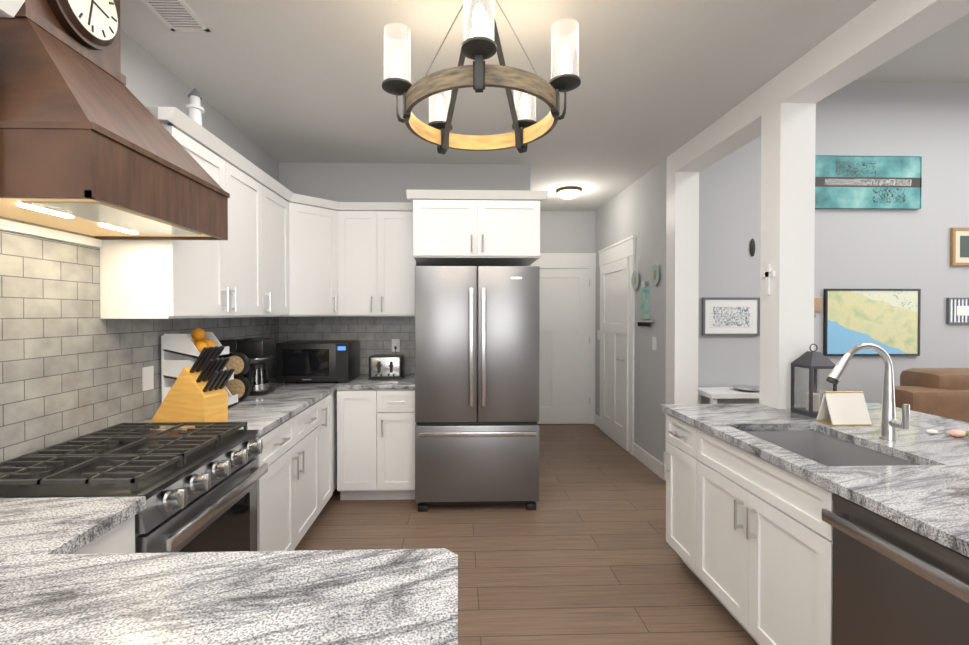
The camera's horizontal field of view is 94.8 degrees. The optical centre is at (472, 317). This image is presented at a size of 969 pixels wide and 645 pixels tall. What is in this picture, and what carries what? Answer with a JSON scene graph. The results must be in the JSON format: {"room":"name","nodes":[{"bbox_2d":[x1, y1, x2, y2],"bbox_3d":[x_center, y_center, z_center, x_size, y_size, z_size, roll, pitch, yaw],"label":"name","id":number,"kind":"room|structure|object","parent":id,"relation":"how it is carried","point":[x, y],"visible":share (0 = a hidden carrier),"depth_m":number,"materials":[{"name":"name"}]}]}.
{"room":"kitchen","nodes":[
{"label":"kitchen","id":0,"kind":"room"},
{"bbox_2d":[120,29,278,181],"bbox_3d":[-1.661,0.053,-0.060,0.120,2.800,8.320,0,1,-2],"label":"wall","id":1,"kind":"structure","parent":0,"point":[151,81],"depth_m":2.48,"materials":[{"name":"grey paint"}]},
{"bbox_2d":[0,0,3,16],"bbox_3d":[-1.468,-0.449,0.901,0.317,0.925,0.658,0,1,-2],"label":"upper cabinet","id":2,"kind":"object","parent":1,"relation":"attached to","point":[1,1],"depth_m":1.24,"materials":[{"name":"white wood"}]},
{"bbox_2d":[0,0,229,247],"bbox_3d":[-1.361,-0.835,1.610,0.575,1.053,0.747,0,1,-2],"label":"range hood","id":3,"kind":"object","parent":1,"relation":"attached to","point":[90,144],"visible":1,"depth_m":1.41,"materials":[{"name":"brown wood"}]},
{"bbox_2d":[47,0,119,49],"bbox_3d":[-1.399,-1.152,1.616,0.051,0.310,0.310,0,1,-2],"label":"wall clock","id":4,"kind":"object","parent":3,"relation":"attached to","point":[93,24],"visible":1,"depth_m":1.61,"materials":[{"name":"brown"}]},
{"bbox_2d":[0,216,278,466],"bbox_3d":[-1.642,0.089,1.379,0.002,0.900,5.196,0,1,-2],"label":"tile backsplash","id":5,"kind":"structure","parent":1,"relation":"attached to","point":[72,363],"depth_m":1.82,"materials":[{"name":"grey tile"}]},
{"bbox_2d":[142,366,153,390],"bbox_3d":[-1.665,0.310,2.291,0.006,0.120,0.075,0,1,-2],"label":"electrical outlet","id":6,"kind":"object","parent":5,"relation":"attached to","point":[148,378],"visible":1,"depth_m":2.28,"materials":[{"name":"white plastic"}]},
{"bbox_2d":[100,108,259,318],"bbox_3d":[-1.515,-0.464,2.480,0.317,0.925,0.980,0,1,-2],"label":"upper cabinet","id":7,"kind":"object","parent":1,"relation":"attached to","point":[140,279],"depth_m":2.19,"materials":[{"name":"white wood"}]},
{"bbox_2d":[185,88,203,125],"bbox_3d":[-1.537,-1.073,2.474,0.090,0.400,0.090,0,1,-2],"label":"lighthouse","id":8,"kind":"object","parent":7,"relation":"on","point":[194,108],"visible":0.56,"depth_m":2.45,"materials":[{"name":"white ceramic"}]},
{"bbox_2d":[260,169,291,316],"bbox_3d":[-1.513,-0.471,3.134,0.362,0.925,0.568,0,1,-2],"label":"upper cabinet","id":9,"kind":"object","parent":1,"relation":"attached to","point":[282,251],"depth_m":3.12,"materials":[{"name":"white wood"}]},
{"bbox_2d":[292,192,343,316],"bbox_3d":[-1.375,-0.476,3.648,0.667,0.925,0.668,0,1,-2],"label":"upper cabinet","id":10,"kind":"object","parent":1,"relation":"attached to","point":[317,223],"depth_m":3.53,"materials":[{"name":"white wood"}]},
{"bbox_2d":[120,0,876,210],"bbox_3d":[0.061,-1.387,0.877,3.620,0.060,10.120,0,1,-2],"label":"ceiling","id":11,"kind":"structure","parent":0,"point":[303,80],"depth_m":2.45,"materials":[{"name":"white paint"}]},
{"bbox_2d":[141,0,209,31],"bbox_3d":[-1.330,-1.362,1.977,0.175,0.008,0.280,0,1,-2],"label":"ceiling vent","id":12,"kind":"object","parent":11,"relation":"in","point":[177,15],"visible":1,"depth_m":2.00,"materials":[{"name":"white metal"}]},
{"bbox_2d":[382,0,580,153],"bbox_3d":[0.029,-1.052,1.736,0.738,0.623,0.721,0,1,-2],"label":"chandelier","id":13,"kind":"object","parent":11,"relation":"hanging from","point":[479,75],"visible":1,"depth_m":1.64,"materials":[{"name":"brown wood"}]},
{"bbox_2d":[556,186,581,198],"bbox_3d":[1.053,-1.364,4.849,0.280,0.130,0.280,0,1,-2],"label":"flush ceiling light","id":14,"kind":"object","parent":11,"relation":"attached to","point":[569,192],"visible":0.92,"depth_m":4.76,"materials":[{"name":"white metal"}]},
{"bbox_2d":[667,0,968,176],"bbox_3d":[1.902,-1.262,-0.132,0.200,0.170,7.990,0,1,-2],"label":"beam","id":15,"kind":"structure","parent":11,"relation":"attached to","point":[875,34],"depth_m":2.20,"materials":[{"name":"white paint"}]},
{"bbox_2d":[294,424,757,644],"bbox_3d":[2.557,1.468,1.420,13.000,0.060,11.000,0,1,-2],"label":"floor","id":16,"kind":"structure","parent":0,"point":[584,553],"depth_m":2.75,"materials":[{"name":"brown wood"}]},
{"bbox_2d":[73,515,134,553],"bbox_3d":[-1.310,1.001,1.147,0.646,0.880,0.315,0,1,-2],"label":"base cabinet","id":17,"kind":"object","parent":16,"relation":"on","point":[120,539],"depth_m":1.24,"materials":[{"name":"white wood"}]},
{"bbox_2d":[0,422,267,552],"bbox_3d":[-1.278,0.948,1.691,0.710,0.935,0.752,0,1,-2],"label":"range","id":18,"kind":"object","parent":16,"relation":"on","point":[196,486],"visible":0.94,"depth_m":1.58,"materials":[{"name":"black metal"}]},
{"bbox_2d":[254,397,324,550],"bbox_3d":[-1.342,0.988,2.559,0.666,0.880,0.970,0,1,-2],"label":"base cabinet","id":19,"kind":"object","parent":16,"relation":"on","point":[291,495],"depth_m":2.48,"materials":[{"name":"white wood"}]},
{"bbox_2d":[136,373,414,435],"bbox_3d":[-1.054,0.526,3.038,1.271,0.035,1.923,0,1,-2],"label":"countertop","id":20,"kind":"structure","parent":19,"relation":"on","point":[279,405],"depth_m":2.82,"materials":[{"name":"stone"}]},
{"bbox_2d":[151,346,234,427],"bbox_3d":[-1.368,0.326,2.186,0.393,0.379,0.137,0,1,15],"label":"knife block","id":21,"kind":"object","parent":20,"relation":"on","point":[197,392],"visible":1,"depth_m":2.13,"materials":[{"name":"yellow wood"}]},
{"bbox_2d":[161,328,237,406],"bbox_3d":[-1.520,0.285,2.507,0.275,0.456,0.260,0,1,-2],"label":"rack","id":22,"kind":"object","parent":20,"relation":"on","point":[179,352],"visible":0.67,"depth_m":2.38,"materials":[{"name":"white plastic"}]},
{"bbox_2d":[222,352,250,400],"bbox_3d":[-1.444,0.361,2.729,0.160,0.300,0.042,0,1,-2],"label":"jar","id":23,"kind":"object","parent":20,"relation":"on","point":[239,384],"visible":0.6,"depth_m":2.71,"materials":[{"name":"black plastic"}]},
{"bbox_2d":[218,338,274,395],"bbox_3d":[-1.512,0.322,2.986,0.290,0.372,0.225,0,1,-2],"label":"coffee maker","id":24,"kind":"object","parent":20,"relation":"on","point":[256,375],"visible":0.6,"depth_m":2.92,"materials":[{"name":"black plastic"}]},
{"bbox_2d":[276,340,359,382],"bbox_3d":[-1.236,0.347,3.626,0.550,0.310,0.401,0,1,-2],"label":"microwave","id":25,"kind":"object","parent":20,"relation":"on","point":[318,361],"visible":1,"depth_m":3.43,"materials":[{"name":"black plastic"}]},
{"bbox_2d":[368,354,404,379],"bbox_3d":[-0.708,0.405,3.693,0.270,0.192,0.200,0,1,-2],"label":"toaster","id":26,"kind":"object","parent":20,"relation":"on","point":[386,366],"visible":1,"depth_m":3.62,"materials":[{"name":"silver metal"}]},
{"bbox_2d":[325,390,336,504],"bbox_3d":[-1.358,0.982,3.104,0.666,0.880,0.360,0,1,-2],"label":"base cabinet","id":27,"kind":"object","parent":16,"relation":"on","point":[331,399],"depth_m":3.24,"materials":[{"name":"white wood"}]},
{"bbox_2d":[337,389,384,499],"bbox_3d":[-0.852,0.976,3.693,0.360,0.880,0.636,0,1,-2],"label":"base cabinet","id":28,"kind":"object","parent":16,"relation":"on","point":[354,444],"depth_m":3.38,"materials":[{"name":"white wood"}]},
{"bbox_2d":[385,389,415,499],"bbox_3d":[-0.613,0.976,3.700,0.360,0.880,0.636,0,1,-2],"label":"base cabinet","id":29,"kind":"object","parent":16,"relation":"on","point":[400,423],"depth_m":3.39,"materials":[{"name":"white wood"}]},
{"bbox_2d":[415,266,539,511],"bbox_3d":[0.028,0.517,3.614,0.912,1.800,0.805,0,1,-2],"label":"fridge","id":30,"kind":"object","parent":16,"relation":"on","point":[477,340],"visible":1,"depth_m":3.25,"materials":[{"name":"silver metal"}]},
{"bbox_2d":[665,172,698,480],"bbox_3d":[1.785,0.100,3.795,0.200,2.630,0.160,0,1,-2],"label":"column","id":31,"kind":"structure","parent":16,"relation":"on","point":[682,251],"depth_m":3.71,"materials":[{"name":"white paint"}]},
{"bbox_2d":[698,387,759,403],"bbox_3d":[2.352,1.024,3.916,0.700,0.780,0.330,0,1,-2],"label":"console table","id":32,"kind":"object","parent":16,"relation":"on","point":[713,394],"visible":0.15,"depth_m":3.80,"materials":[{"name":"white wood"}]},
{"bbox_2d":[732,385,759,391],"bbox_3d":[2.403,0.616,3.888,0.230,0.034,0.230,0,1,-2],"label":"dish","id":33,"kind":"object","parent":32,"relation":"on","point":[749,388],"visible":0.85,"depth_m":3.85,"materials":[{"name":"silver metal"}]},
{"bbox_2d":[663,413,834,582],"bbox_3d":[1.466,0.989,2.436,0.639,0.880,0.396,0,1,-2],"label":"base cabinet","id":34,"kind":"object","parent":16,"relation":"on","point":[694,456],"depth_m":2.25,"materials":[{"name":"white wood"}]},
{"bbox_2d":[660,403,968,556],"bbox_3d":[1.836,0.548,0.779,1.320,0.035,3.780,0,1,-2],"label":"countertop","id":35,"kind":"structure","parent":34,"relation":"on","point":[927,495],"depth_m":1.65,"materials":[{"name":"stone"}]},
{"bbox_2d":[760,103,815,408],"bbox_3d":[1.822,-0.345,2.581,0.200,1.716,0.160,0,1,-2],"label":"column","id":36,"kind":"structure","parent":35,"relation":"on","point":[787,246],"depth_m":2.50,"materials":[{"name":"white paint"}]},
{"bbox_2d":[761,264,774,294],"bbox_3d":[1.714,-0.223,2.584,0.012,0.180,0.100,0,1,-2],"label":"cross","id":37,"kind":"object","parent":36,"relation":"attached to","point":[768,274],"visible":0.93,"depth_m":2.58,"materials":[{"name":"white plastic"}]},
{"bbox_2d":[791,344,836,416],"bbox_3d":[1.827,0.326,2.388,0.140,0.377,0.140,0,1,-2],"label":"lantern","id":38,"kind":"object","parent":35,"relation":"on","point":[811,360],"visible":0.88,"depth_m":2.36,"materials":[{"name":"grey metal"}]},
{"bbox_2d":[816,391,871,425],"bbox_3d":[1.823,0.438,2.188,0.190,0.157,0.100,0,1,-2],"label":"desk calendar","id":39,"kind":"object","parent":35,"relation":"on","point":[843,408],"visible":0.98,"depth_m":2.17,"materials":[{"name":"white paper"}]},
{"bbox_2d":[826,343,909,440],"bbox_3d":[1.663,0.312,1.878,0.299,0.413,0.108,0,1,-2],"label":"faucet","id":40,"kind":"object","parent":35,"relation":"on","point":[890,423],"visible":1,"depth_m":1.89,"materials":[{"name":"silver metal"}]},
{"bbox_2d":[926,429,968,436],"bbox_3d":[2.235,0.499,1.801,0.385,0.042,0.436,0,1,-2],"label":"trinkets","id":41,"kind":"object","parent":35,"relation":"on","point":[957,433],"visible":1,"depth_m":1.94,"materials":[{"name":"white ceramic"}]},
{"bbox_2d":[703,481,834,644],"bbox_3d":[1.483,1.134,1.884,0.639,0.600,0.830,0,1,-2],"label":"base cabinet","id":42,"kind":"object","parent":16,"relation":"on","point":[749,538],"depth_m":1.74,"materials":[{"name":"white wood"}]},
{"bbox_2d":[822,493,968,644],"bbox_3d":[1.178,1.007,1.154,0.104,0.868,0.600,0,1,-2],"label":"dishwasher","id":43,"kind":"object","parent":42,"relation":"in","point":[894,583],"visible":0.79,"depth_m":1.25,"materials":[{"name":"black metal"}]},
{"bbox_2d":[894,368,968,422],"bbox_3d":[3.962,0.863,3.447,2.170,1.010,0.980,0,1,-2],"label":"sofa","id":44,"kind":"object","parent":16,"relation":"on","point":[942,392],"visible":0.31,"depth_m":2.97,"materials":[{"name":"brown leather"}]},
{"bbox_3d":[-0.812,1.014,-0.106,1.566,0.879,2.160,0,1,-2],"label":"base cabinet","id":45,"kind":"object","parent":16,"relation":"on","visible":0},
{"bbox_2d":[0,496,457,644],"bbox_3d":[-0.802,0.555,0.064,1.596,0.035,2.507,0,1,-2],"label":"countertop","id":46,"kind":"structure","parent":45,"relation":"on","point":[54,590],"depth_m":0.86,"materials":[{"name":"stone"}]},
{"bbox_2d":[540,211,594,268],"bbox_3d":[1.046,-0.006,5.923,1.390,2.800,0.120,0,1,-2],"label":"wall","id":47,"kind":"structure","parent":0,"point":[567,231],"depth_m":5.86,"materials":[{"name":"grey paint"}]},
{"bbox_2d":[530,253,595,423],"bbox_3d":[1.049,0.272,5.848,1.150,2.245,0.034,0,1,-2],"label":"door frame","id":48,"kind":"structure","parent":47,"relation":"attached to","point":[566,260],"depth_m":5.85,"materials":[{"name":"white wood"}]},
{"bbox_2d":[538,269,589,423],"bbox_3d":[1.112,0.370,5.819,0.875,2.030,0.090,0,1,-2],"label":"hall door","id":49,"kind":"structure","parent":47,"relation":"in","point":[564,397],"depth_m":5.84,"materials":[{"name":"white wood"}]},
{"bbox_2d":[279,81,968,403],"bbox_3d":[3.624,-0.389,4.195,10.700,3.600,0.120,0,1,-2],"label":"wall","id":50,"kind":"structure","parent":0,"point":[928,122],"depth_m":4.12,"materials":[{"name":"grey paint"}]},
{"bbox_2d":[280,316,414,373],"bbox_3d":[-1.071,0.243,3.999,1.238,0.540,0.002,0,1,-2],"label":"tile backsplash","id":51,"kind":"structure","parent":50,"relation":"attached to","point":[375,334],"depth_m":4.00,"materials":[{"name":"grey tile"}]},
{"bbox_2d":[392,339,399,352],"bbox_3d":[-0.680,0.249,3.994,0.062,0.116,0.030,0,1,-2],"label":"electrical outlet","id":52,"kind":"object","parent":51,"relation":"attached to","point":[395,345],"visible":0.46,"depth_m":3.98,"materials":[{"name":"white plastic"}]},
{"bbox_2d":[344,200,419,315],"bbox_3d":[-0.812,-0.477,3.809,0.691,0.925,0.380,0,1,-2],"label":"upper cabinet","id":53,"kind":"object","parent":50,"relation":"attached to","point":[379,270],"depth_m":3.67,"materials":[{"name":"white wood"}]},
{"bbox_2d":[412,190,543,266],"bbox_3d":[0.026,-0.696,3.663,0.945,0.484,0.718,0,1,-2],"label":"upper cabinet","id":54,"kind":"object","parent":50,"relation":"attached to","point":[477,228],"depth_m":3.31,"materials":[{"name":"white wood"}]},
{"bbox_2d":[702,297,759,335],"bbox_3d":[2.372,-0.013,4.086,0.530,0.350,0.025,0,1,-2],"label":"picture","id":55,"kind":"object","parent":50,"relation":"attached to","point":[730,316],"visible":0.92,"depth_m":4.08,"materials":[{"name":"grey paper"}]},
{"bbox_2d":[750,238,754,256],"bbox_3d":[2.577,-0.648,4.094,0.052,0.170,0.007,0,1,-2],"label":"oval plaque","id":56,"kind":"object","parent":50,"relation":"attached to","point":[752,247],"visible":1,"depth_m":4.09,"materials":[{"name":"grey metal"}]},
{"bbox_2d":[814,298,821,317],"bbox_3d":[3.102,-0.049,4.110,0.250,0.278,0.020,0,1,-2],"label":"family sign","id":57,"kind":"object","parent":50,"relation":"attached to","point":[817,304],"visible":0.19,"depth_m":4.10,"materials":[{"name":"beige wood"}]},
{"bbox_2d":[815,155,921,209],"bbox_3d":[3.631,-1.248,4.106,1.015,0.480,0.035,0,1,-2],"label":"family sign","id":58,"kind":"object","parent":50,"relation":"attached to","point":[866,182],"visible":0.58,"depth_m":4.09,"materials":[{"name":"teal wood"}]},
{"bbox_2d":[823,289,920,355],"bbox_3d":[3.701,0.040,4.126,0.900,0.620,0.025,0,1,-2],"label":"framed picture","id":59,"kind":"object","parent":50,"relation":"attached to","point":[888,321],"visible":0.92,"depth_m":4.12,"materials":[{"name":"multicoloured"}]},
{"bbox_2d":[946,298,968,323],"bbox_3d":[4.606,-0.069,4.152,0.360,0.240,0.025,0,1,-2],"label":"framed picture","id":60,"kind":"object","parent":50,"relation":"attached to","point":[957,310],"visible":0.98,"depth_m":4.14,"materials":[{"name":"grey"}]},
{"bbox_2d":[950,228,968,265],"bbox_3d":[4.596,-0.663,4.146,0.280,0.350,0.025,0,1,-2],"label":"framed picture","id":61,"kind":"object","parent":50,"relation":"attached to","point":[959,246],"visible":1,"depth_m":4.14,"materials":[{"name":"brown wood"}]},
{"bbox_2d":[595,158,666,462],"bbox_3d":[1.713,0.004,4.877,0.120,2.800,2.010,0,1,-2],"label":"wall","id":62,"kind":"structure","parent":0,"point":[637,208],"depth_m":4.27,"materials":[{"name":"grey paint"}]},
{"bbox_2d":[594,414,599,427],"bbox_3d":[1.608,1.331,5.742,0.040,0.130,0.300,0,1,-2],"label":"baseboard","id":63,"kind":"structure","parent":62,"relation":"attached to","point":[596,418],"depth_m":5.74,"materials":[{"name":"white"}]},
{"bbox_2d":[601,257,628,450],"bbox_3d":[1.597,0.377,5.098,0.090,2.030,0.872,0,1,-2],"label":"hall door","id":64,"kind":"structure","parent":62,"relation":"in","point":[615,351],"depth_m":5.04,"materials":[{"name":"white wood"}]},
{"bbox_2d":[598,235,635,454],"bbox_3d":[1.630,0.280,5.093,0.034,2.245,1.140,0,1,-2],"label":"door frame","id":65,"kind":"structure","parent":62,"relation":"attached to","point":[622,249],"depth_m":4.62,"materials":[{"name":"white wood"}]},
{"bbox_2d":[631,271,638,289],"bbox_3d":[1.651,-0.382,4.496,0.024,0.190,0.190,0,1,-2],"label":"plate","id":66,"kind":"object","parent":62,"relation":"attached to","point":[635,280],"visible":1,"depth_m":4.49,"materials":[{"name":"teal ceramic"}]},
{"bbox_2d":[640,281,648,318],"bbox_3d":[1.654,-0.170,4.293,0.030,0.360,0.170,0,1,-2],"label":"picture","id":67,"kind":"object","parent":62,"relation":"attached to","point":[644,309],"visible":1,"depth_m":4.26,"materials":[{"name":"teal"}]},
{"bbox_2d":[638,320,653,326],"bbox_3d":[1.654,0.050,4.203,0.035,0.059,0.337,0,1,-2],"label":"shelf","id":68,"kind":"object","parent":62,"relation":"attached to","point":[646,323],"visible":0.98,"depth_m":4.21,"materials":[{"name":"black wood"}]},
{"bbox_2d":[633,443,664,479],"bbox_3d":[1.665,1.345,4.259,0.014,0.130,0.750,0,1,-2],"label":"baseboard","id":69,"kind":"structure","parent":62,"relation":"attached to","point":[649,461],"depth_m":4.19,"materials":[{"name":"white wood"}]},
{"bbox_2d":[652,337,655,349],"bbox_3d":[1.672,0.232,4.090,0.006,0.120,0.075,0,1,-2],"label":"light switch","id":70,"kind":"object","parent":62,"relation":"attached to","point":[653,343],"visible":1,"depth_m":4.09,"materials":[{"name":"white plastic"}]},
{"bbox_2d":[650,264,658,284],"bbox_3d":[1.664,-0.393,4.046,0.024,0.190,0.190,0,1,-2],"label":"plate","id":71,"kind":"object","parent":62,"relation":"attached to","point":[654,275],"visible":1,"depth_m":4.04,"materials":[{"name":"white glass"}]},
{"bbox_2d":[854,13,968,82],"bbox_3d":[5.556,-2.179,0.133,7.320,0.060,8.320,0,1,-2],"label":"ceiling","id":72,"kind":"structure","parent":0,"point":[941,55],"depth_m":3.80,"materials":[{"name":"white paint"}]}
]}

